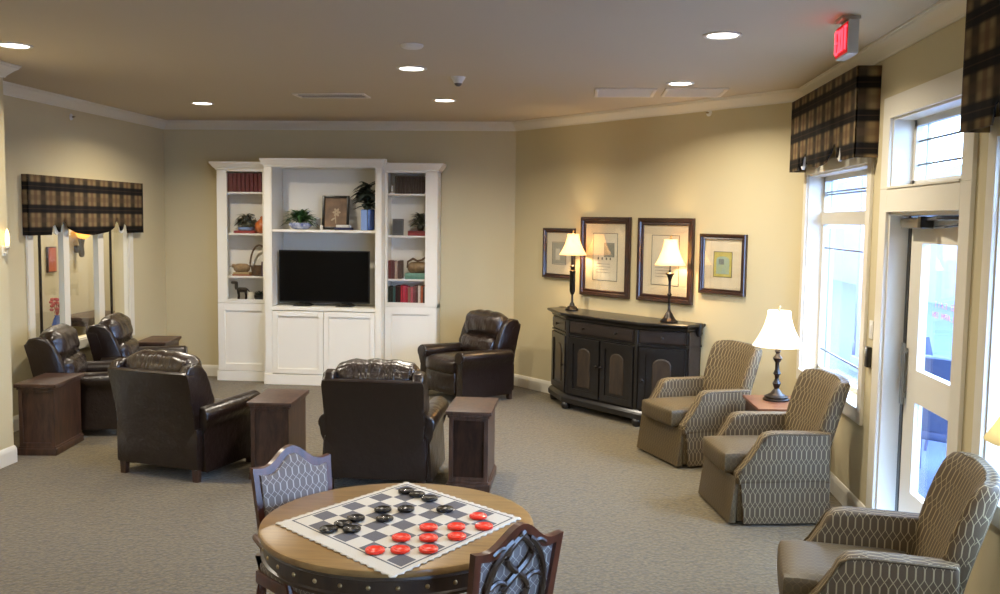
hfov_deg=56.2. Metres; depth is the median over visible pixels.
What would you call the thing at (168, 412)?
recliner
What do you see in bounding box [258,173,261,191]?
book
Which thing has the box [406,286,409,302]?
book
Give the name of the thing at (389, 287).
book
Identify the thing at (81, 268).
wall
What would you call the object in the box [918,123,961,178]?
grille
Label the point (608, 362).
sideboard
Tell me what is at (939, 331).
ground
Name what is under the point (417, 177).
book
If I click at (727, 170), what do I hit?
wall
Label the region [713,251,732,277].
print
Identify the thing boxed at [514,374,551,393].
baseboard
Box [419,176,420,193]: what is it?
book
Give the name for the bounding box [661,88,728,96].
ceiling vent
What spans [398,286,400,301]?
book
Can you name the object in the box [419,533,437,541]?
checker piece
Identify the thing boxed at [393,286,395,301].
book
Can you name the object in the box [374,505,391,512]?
checker piece
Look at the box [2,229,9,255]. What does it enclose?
candle sconce
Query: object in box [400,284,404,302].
book
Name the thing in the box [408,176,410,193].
book
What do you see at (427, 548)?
checker piece
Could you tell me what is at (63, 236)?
window
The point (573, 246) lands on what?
table lamp
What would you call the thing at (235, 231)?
book
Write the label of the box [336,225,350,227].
book
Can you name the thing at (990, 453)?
window
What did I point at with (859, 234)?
porch post
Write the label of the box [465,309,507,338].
pillow
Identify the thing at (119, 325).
pillow
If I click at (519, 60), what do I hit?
ceiling
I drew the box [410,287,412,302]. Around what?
book
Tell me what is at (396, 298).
book
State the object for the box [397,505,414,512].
checker piece
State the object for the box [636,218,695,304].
framed print
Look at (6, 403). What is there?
wall
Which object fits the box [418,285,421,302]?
book
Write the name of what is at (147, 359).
pillow
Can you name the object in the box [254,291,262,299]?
trailing plant
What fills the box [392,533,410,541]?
checker piece
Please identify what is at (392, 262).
book
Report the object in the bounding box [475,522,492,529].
checker piece
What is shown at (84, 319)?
console
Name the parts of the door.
handle, closer arm, glass lettering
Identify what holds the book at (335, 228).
on the media cabinet
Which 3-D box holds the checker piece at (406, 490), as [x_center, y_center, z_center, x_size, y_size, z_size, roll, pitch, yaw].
[-0.415,0.858,4.137,0.073,0.014,0.073,1,5,5]
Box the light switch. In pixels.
[869,320,873,338]
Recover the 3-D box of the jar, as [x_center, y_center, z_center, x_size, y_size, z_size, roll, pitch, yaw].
[-2.932,-0.008,11.003,0.080,0.100,0.080,1,5,5]
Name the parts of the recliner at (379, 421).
arm, backrest, seat, arm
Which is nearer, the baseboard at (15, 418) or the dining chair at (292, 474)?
the dining chair at (292, 474)
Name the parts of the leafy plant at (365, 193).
pot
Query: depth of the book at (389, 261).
10.80 m
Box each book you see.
[227,173,228,191]
[229,173,232,191]
[232,274,252,275]
[233,173,237,191]
[233,272,251,273]
[234,230,257,232]
[237,173,241,191]
[241,173,245,191]
[245,173,249,191]
[249,173,253,191]
[254,173,257,191]
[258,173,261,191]
[334,227,352,229]
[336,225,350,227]
[388,260,393,278]
[388,286,392,301]
[390,286,393,301]
[391,260,396,278]
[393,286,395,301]
[394,261,397,278]
[395,176,397,193]
[395,285,400,301]
[397,176,399,193]
[398,260,403,278]
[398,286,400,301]
[400,176,402,193]
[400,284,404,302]
[403,176,405,193]
[403,285,407,302]
[405,176,407,193]
[405,272,424,275]
[405,276,424,278]
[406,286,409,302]
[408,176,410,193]
[408,231,424,232]
[408,233,424,235]
[408,287,410,302]
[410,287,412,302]
[411,176,413,193]
[413,176,415,193]
[413,285,417,302]
[415,286,417,302]
[416,176,418,193]
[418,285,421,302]
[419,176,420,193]
[420,285,424,302]
[421,176,424,193]
[423,287,424,302]
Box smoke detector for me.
[400,43,423,49]
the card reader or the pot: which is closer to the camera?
the card reader
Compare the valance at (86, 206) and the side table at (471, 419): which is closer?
the side table at (471, 419)
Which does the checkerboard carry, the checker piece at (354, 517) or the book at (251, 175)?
the checker piece at (354, 517)
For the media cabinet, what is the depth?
10.77 m
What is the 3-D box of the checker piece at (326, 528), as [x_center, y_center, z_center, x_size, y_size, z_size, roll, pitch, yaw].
[-0.662,0.897,3.618,0.073,0.014,0.073,1,5,5]
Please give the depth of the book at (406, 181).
10.71 m
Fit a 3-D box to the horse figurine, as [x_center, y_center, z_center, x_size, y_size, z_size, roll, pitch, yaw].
[-3.069,-0.076,11.068,0.232,0.223,0.056,1,5,5]
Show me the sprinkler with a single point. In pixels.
(458, 80)
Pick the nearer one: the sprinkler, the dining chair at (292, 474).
the dining chair at (292, 474)
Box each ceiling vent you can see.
[291,93,370,97]
[594,88,656,96]
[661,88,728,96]
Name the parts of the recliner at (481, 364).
arm, arm, leg, seat, backrest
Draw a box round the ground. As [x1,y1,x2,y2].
[829,279,953,498]
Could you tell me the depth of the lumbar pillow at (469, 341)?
10.13 m
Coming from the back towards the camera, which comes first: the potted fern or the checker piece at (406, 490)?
the potted fern
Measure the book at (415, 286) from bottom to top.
0.210 m
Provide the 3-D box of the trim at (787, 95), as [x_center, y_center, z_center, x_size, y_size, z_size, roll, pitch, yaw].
[1.336,-1.817,9.233,0.092,0.098,3.849,-3,6,-38]
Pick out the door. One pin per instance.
(904, 388)
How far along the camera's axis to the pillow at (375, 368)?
6.54 m
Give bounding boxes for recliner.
[24,323,117,429]
[85,312,187,360]
[108,349,259,482]
[318,358,448,489]
[417,309,520,398]
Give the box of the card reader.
[864,346,871,367]
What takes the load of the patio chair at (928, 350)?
on the ground
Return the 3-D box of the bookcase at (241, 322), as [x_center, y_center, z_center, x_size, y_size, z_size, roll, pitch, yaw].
[-3.023,-0.296,11.021,0.687,2.560,0.321,1,5,5]
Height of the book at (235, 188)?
0.215 m
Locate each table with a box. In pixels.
[13,373,83,455]
[138,336,181,346]
[246,389,308,479]
[258,483,533,593]
[445,397,498,492]
[743,395,790,410]
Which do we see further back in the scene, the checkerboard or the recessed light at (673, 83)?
the recessed light at (673, 83)
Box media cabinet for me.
[259,158,388,385]
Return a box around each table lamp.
[559,230,585,310]
[655,235,685,322]
[752,305,803,401]
[983,416,999,446]
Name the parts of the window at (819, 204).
sash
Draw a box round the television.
[279,250,369,306]
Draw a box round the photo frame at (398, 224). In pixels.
[392,219,403,234]
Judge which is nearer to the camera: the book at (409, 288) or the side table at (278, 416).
the side table at (278, 416)
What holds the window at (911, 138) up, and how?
in the wall at (941, 53)
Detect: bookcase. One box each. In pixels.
[208,161,264,381]
[384,163,446,368]
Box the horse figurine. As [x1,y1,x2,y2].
[231,281,249,298]
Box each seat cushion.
[426,351,462,373]
[642,396,695,425]
[702,435,758,472]
[777,540,905,593]
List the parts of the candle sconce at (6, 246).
candle bulb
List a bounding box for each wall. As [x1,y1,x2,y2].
[0,77,13,449]
[3,95,166,415]
[33,229,114,336]
[163,129,515,364]
[513,102,803,395]
[801,17,999,593]
[833,164,961,307]
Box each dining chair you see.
[250,444,331,593]
[467,522,563,593]
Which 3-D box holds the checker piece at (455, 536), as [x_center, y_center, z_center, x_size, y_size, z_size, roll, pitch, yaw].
[-0.164,0.909,3.555,0.073,0.014,0.073,1,5,5]
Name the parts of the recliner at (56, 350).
backrest, arm, arm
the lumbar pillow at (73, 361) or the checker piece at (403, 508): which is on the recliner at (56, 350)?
the lumbar pillow at (73, 361)
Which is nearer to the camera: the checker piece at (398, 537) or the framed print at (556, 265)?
the checker piece at (398, 537)
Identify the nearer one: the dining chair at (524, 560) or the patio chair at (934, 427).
the dining chair at (524, 560)
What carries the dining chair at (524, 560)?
on the floor
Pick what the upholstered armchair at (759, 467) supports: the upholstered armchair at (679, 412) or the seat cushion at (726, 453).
the seat cushion at (726, 453)
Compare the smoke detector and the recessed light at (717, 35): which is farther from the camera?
the smoke detector
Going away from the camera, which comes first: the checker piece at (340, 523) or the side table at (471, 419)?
the checker piece at (340, 523)
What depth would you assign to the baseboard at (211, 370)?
11.32 m
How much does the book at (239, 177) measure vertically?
0.215 m
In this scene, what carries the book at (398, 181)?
on the bookcase at (408, 326)
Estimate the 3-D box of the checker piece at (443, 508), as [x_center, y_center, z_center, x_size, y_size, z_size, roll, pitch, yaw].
[-0.230,0.881,3.886,0.073,0.014,0.073,1,5,5]
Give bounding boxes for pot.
[289,222,311,228]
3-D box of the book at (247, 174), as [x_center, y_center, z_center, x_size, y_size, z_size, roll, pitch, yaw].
[-2.929,-1.336,10.952,0.046,0.215,0.171,1,5,5]
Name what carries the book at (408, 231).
on the book at (409, 234)
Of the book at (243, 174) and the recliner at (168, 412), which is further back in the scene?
the book at (243, 174)
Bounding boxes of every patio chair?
[919,355,950,468]
[923,336,932,450]
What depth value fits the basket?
10.97 m
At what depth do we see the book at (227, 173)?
10.89 m
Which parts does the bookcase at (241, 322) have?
cornice, door, cabinet door, shelf, shelf, shelf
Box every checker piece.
[319,525,337,532]
[333,519,351,527]
[342,525,360,532]
[347,514,364,521]
[365,545,384,554]
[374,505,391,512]
[375,514,393,522]
[390,545,409,553]
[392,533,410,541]
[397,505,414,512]
[398,487,413,494]
[409,491,424,497]
[418,544,437,553]
[419,523,437,531]
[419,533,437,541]
[421,495,437,501]
[436,505,452,512]
[447,522,465,530]
[447,532,465,540]
[469,512,486,519]
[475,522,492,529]
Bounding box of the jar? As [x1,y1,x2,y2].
[247,292,253,298]
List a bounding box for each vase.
[43,298,59,330]
[255,216,262,232]
[361,210,367,229]
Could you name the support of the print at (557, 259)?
attached to the framed print at (556, 265)
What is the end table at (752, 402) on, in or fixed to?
on the floor
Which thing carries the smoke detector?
attached to the ceiling
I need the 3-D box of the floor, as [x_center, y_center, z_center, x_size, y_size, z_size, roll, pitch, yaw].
[-1.258,1.602,4.207,6.845,0.050,13.868,1,5,5]
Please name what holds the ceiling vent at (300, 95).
in the ceiling
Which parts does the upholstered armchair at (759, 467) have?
seat, arm, arm, backrest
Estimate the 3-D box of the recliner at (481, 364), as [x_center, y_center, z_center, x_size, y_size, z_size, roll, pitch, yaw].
[-0.332,0.621,10.174,0.874,0.944,0.846,-3,6,-39]
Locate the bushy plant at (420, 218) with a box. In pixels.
[408,212,424,230]
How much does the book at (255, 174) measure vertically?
0.215 m
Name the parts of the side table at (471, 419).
frame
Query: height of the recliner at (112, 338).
0.944 m
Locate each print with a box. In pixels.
[394,220,401,232]
[542,228,575,278]
[552,242,565,264]
[579,217,631,298]
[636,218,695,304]
[698,234,747,296]
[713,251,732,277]
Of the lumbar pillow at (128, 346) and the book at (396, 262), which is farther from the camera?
the book at (396, 262)
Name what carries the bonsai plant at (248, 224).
on the book at (235, 231)
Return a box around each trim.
[0,61,20,77]
[3,81,166,128]
[164,120,515,130]
[512,88,803,130]
[799,0,966,95]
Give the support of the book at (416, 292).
in the bookcase at (408, 326)
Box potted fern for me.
[281,208,317,228]
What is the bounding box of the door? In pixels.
[865,180,975,512]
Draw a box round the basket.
[249,244,262,275]
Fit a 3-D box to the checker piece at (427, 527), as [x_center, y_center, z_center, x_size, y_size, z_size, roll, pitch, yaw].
[-0.279,0.899,3.655,0.073,0.014,0.073,1,5,5]
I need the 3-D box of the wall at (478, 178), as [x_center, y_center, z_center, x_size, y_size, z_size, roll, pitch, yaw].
[-2.006,-0.542,11.194,4.482,3.050,0.220,1,5,5]
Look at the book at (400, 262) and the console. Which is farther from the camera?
the console
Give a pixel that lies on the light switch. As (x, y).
(871, 323)
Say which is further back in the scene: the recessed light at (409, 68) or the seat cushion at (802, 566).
the recessed light at (409, 68)
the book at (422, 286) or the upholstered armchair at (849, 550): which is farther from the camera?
the book at (422, 286)
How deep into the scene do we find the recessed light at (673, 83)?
7.52 m
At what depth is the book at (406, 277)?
10.79 m
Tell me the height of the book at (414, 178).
0.200 m
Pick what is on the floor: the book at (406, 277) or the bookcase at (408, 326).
the bookcase at (408, 326)
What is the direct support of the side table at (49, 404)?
on the floor
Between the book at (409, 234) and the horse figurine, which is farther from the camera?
the horse figurine
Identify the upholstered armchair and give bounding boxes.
[637,340,761,466]
[698,368,849,523]
[777,452,999,593]
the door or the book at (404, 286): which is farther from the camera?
the book at (404, 286)
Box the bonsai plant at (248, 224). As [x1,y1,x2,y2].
[233,213,255,230]
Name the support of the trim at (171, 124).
attached to the wall at (478, 178)
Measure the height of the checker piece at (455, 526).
0.014 m
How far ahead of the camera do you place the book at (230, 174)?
10.89 m
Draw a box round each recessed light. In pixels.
[0,42,33,48]
[190,102,213,104]
[396,65,426,71]
[432,98,456,102]
[666,81,694,85]
[703,31,741,39]
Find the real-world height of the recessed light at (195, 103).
0.010 m
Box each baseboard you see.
[0,445,17,468]
[13,415,18,431]
[202,365,218,375]
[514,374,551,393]
[830,471,865,507]
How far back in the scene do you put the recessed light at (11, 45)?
6.22 m
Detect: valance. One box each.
[21,174,143,235]
[789,65,881,172]
[960,0,999,132]
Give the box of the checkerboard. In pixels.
[275,482,520,577]
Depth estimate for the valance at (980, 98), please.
4.03 m
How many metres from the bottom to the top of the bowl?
0.200 m
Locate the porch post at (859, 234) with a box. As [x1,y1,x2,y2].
[852,176,862,355]
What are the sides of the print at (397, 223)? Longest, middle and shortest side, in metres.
0.150 x 0.096 x 0.004 m
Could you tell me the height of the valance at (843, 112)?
0.582 m
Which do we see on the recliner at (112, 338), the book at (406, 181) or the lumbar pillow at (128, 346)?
the lumbar pillow at (128, 346)
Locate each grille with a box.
[820,228,862,368]
[827,181,865,207]
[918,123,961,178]
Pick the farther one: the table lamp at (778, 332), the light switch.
the table lamp at (778, 332)
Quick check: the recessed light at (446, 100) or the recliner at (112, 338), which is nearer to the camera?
the recessed light at (446, 100)
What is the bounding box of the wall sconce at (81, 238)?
[74,233,89,256]
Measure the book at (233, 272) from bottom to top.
0.020 m
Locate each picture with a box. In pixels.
[46,246,56,272]
[322,196,349,229]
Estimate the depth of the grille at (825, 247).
7.67 m
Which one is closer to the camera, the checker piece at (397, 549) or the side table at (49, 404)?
the checker piece at (397, 549)
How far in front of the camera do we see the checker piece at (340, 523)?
3.67 m
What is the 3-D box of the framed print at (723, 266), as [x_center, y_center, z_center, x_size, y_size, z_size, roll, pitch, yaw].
[2.019,-0.296,8.502,0.036,0.550,0.520,-3,6,-38]
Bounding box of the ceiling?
[0,0,939,121]
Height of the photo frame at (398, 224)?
0.191 m
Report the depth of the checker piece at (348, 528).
3.61 m
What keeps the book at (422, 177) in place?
on the bookcase at (408, 326)
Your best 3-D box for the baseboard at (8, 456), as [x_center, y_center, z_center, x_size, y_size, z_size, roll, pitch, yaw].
[-4.214,1.617,2.432,0.016,0.135,9.816,1,5,5]
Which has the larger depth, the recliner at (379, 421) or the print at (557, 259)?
the print at (557, 259)
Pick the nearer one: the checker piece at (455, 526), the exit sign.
the checker piece at (455, 526)
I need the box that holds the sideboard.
[547,306,705,426]
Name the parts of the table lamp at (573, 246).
lamp stem, lamp shade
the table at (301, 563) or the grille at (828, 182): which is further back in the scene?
the grille at (828, 182)
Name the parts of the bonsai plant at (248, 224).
pot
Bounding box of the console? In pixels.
[71,310,114,329]
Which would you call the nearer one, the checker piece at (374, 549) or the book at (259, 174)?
the checker piece at (374, 549)
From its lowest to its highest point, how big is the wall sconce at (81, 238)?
0.390 m
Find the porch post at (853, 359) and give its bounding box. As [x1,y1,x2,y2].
[850,176,866,373]
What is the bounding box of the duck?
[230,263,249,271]
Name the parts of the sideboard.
door, door panel, drawer, door panel, door, moulding, drawer, door, door panel, waist moulding, door panel, door, drawer, panel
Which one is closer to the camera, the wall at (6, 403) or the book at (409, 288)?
the wall at (6, 403)
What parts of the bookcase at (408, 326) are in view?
shelf, shelf, shelf, cabinet door, door, cornice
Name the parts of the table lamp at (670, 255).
lamp stem, lamp shade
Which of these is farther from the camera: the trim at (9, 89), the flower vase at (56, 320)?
the flower vase at (56, 320)
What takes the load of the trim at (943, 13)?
attached to the wall at (941, 53)
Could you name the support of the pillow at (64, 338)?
on the recliner at (56, 350)
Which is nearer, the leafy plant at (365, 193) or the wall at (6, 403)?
the wall at (6, 403)
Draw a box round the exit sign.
[834,15,860,60]
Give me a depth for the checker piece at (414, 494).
4.07 m
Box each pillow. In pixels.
[39,323,79,358]
[62,351,87,372]
[98,312,132,343]
[119,337,139,355]
[125,349,201,371]
[336,358,419,379]
[461,333,495,350]
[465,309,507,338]
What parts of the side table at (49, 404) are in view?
frame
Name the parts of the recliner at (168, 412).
leg, backrest, seat, leg, arm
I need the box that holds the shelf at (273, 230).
[272,229,374,232]
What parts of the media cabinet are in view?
cabinet door, cornice, cabinet door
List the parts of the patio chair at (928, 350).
leg, backrest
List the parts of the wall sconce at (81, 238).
lamp shade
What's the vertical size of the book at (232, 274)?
0.020 m
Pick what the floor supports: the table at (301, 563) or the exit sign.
the table at (301, 563)
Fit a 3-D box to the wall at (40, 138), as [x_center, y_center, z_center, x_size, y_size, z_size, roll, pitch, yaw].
[-4.299,-0.403,9.141,0.160,3.050,4.288,1,5,5]
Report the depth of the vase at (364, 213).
10.65 m
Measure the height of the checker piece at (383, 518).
0.014 m
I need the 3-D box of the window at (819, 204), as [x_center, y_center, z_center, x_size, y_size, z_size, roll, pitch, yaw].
[2.548,-0.127,6.913,0.250,1.790,1.840,1,5,5]
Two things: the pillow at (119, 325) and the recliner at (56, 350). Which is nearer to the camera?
the recliner at (56, 350)
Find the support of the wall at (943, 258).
on the ground
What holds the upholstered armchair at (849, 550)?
on the floor
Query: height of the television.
0.645 m
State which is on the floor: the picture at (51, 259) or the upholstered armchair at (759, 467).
the upholstered armchair at (759, 467)
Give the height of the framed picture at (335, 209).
0.394 m
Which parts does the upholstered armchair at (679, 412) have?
arm, seat, arm, backrest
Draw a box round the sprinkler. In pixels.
[451,76,465,86]
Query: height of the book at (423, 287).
0.200 m
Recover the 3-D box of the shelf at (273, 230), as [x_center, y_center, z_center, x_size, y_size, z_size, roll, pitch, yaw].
[-1.992,-0.765,10.845,1.200,0.028,0.381,1,5,5]
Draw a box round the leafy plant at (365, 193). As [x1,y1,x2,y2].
[348,181,374,229]
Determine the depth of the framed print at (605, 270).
9.68 m
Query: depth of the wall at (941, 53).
5.00 m
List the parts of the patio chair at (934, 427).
arm, seat, backrest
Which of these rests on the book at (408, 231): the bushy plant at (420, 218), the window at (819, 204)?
the bushy plant at (420, 218)
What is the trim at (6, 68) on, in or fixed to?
attached to the wall at (6, 403)
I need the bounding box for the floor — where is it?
[0,376,842,593]
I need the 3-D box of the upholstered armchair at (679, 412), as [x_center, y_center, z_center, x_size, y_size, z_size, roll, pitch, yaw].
[1.662,0.842,7.757,0.853,0.916,0.724,-1,5,-20]
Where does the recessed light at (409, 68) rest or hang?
in the ceiling
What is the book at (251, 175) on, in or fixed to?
on the bookcase at (241, 322)
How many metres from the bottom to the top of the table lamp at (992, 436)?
0.922 m
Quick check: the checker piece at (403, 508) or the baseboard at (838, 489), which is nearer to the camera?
the checker piece at (403, 508)
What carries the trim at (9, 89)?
attached to the wall at (40, 138)
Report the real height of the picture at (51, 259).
0.340 m
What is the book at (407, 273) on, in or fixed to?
on the book at (406, 277)
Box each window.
[25,222,134,348]
[796,157,874,425]
[880,68,978,189]
[971,116,999,529]
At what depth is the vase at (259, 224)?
10.92 m
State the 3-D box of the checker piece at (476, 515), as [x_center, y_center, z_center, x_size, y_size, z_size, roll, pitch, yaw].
[-0.089,0.890,3.799,0.073,0.014,0.073,1,5,5]
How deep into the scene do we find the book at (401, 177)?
10.71 m
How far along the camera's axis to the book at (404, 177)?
10.71 m
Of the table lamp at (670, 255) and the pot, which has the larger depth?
the pot
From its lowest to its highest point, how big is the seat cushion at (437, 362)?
0.226 m
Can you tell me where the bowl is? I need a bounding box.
[406,257,424,272]
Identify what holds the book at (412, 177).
on the bookcase at (408, 326)
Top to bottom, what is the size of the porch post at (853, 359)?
3.300 m
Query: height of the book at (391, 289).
0.190 m
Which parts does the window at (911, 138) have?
sash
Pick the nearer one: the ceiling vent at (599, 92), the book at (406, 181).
the ceiling vent at (599, 92)
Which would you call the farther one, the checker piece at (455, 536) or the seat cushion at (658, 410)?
the seat cushion at (658, 410)
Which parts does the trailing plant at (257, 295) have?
pot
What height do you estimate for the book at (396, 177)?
0.200 m
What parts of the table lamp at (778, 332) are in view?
lamp stem, lamp shade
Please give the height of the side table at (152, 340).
0.580 m
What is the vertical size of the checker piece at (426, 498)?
0.014 m
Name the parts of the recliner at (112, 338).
backrest, arm, arm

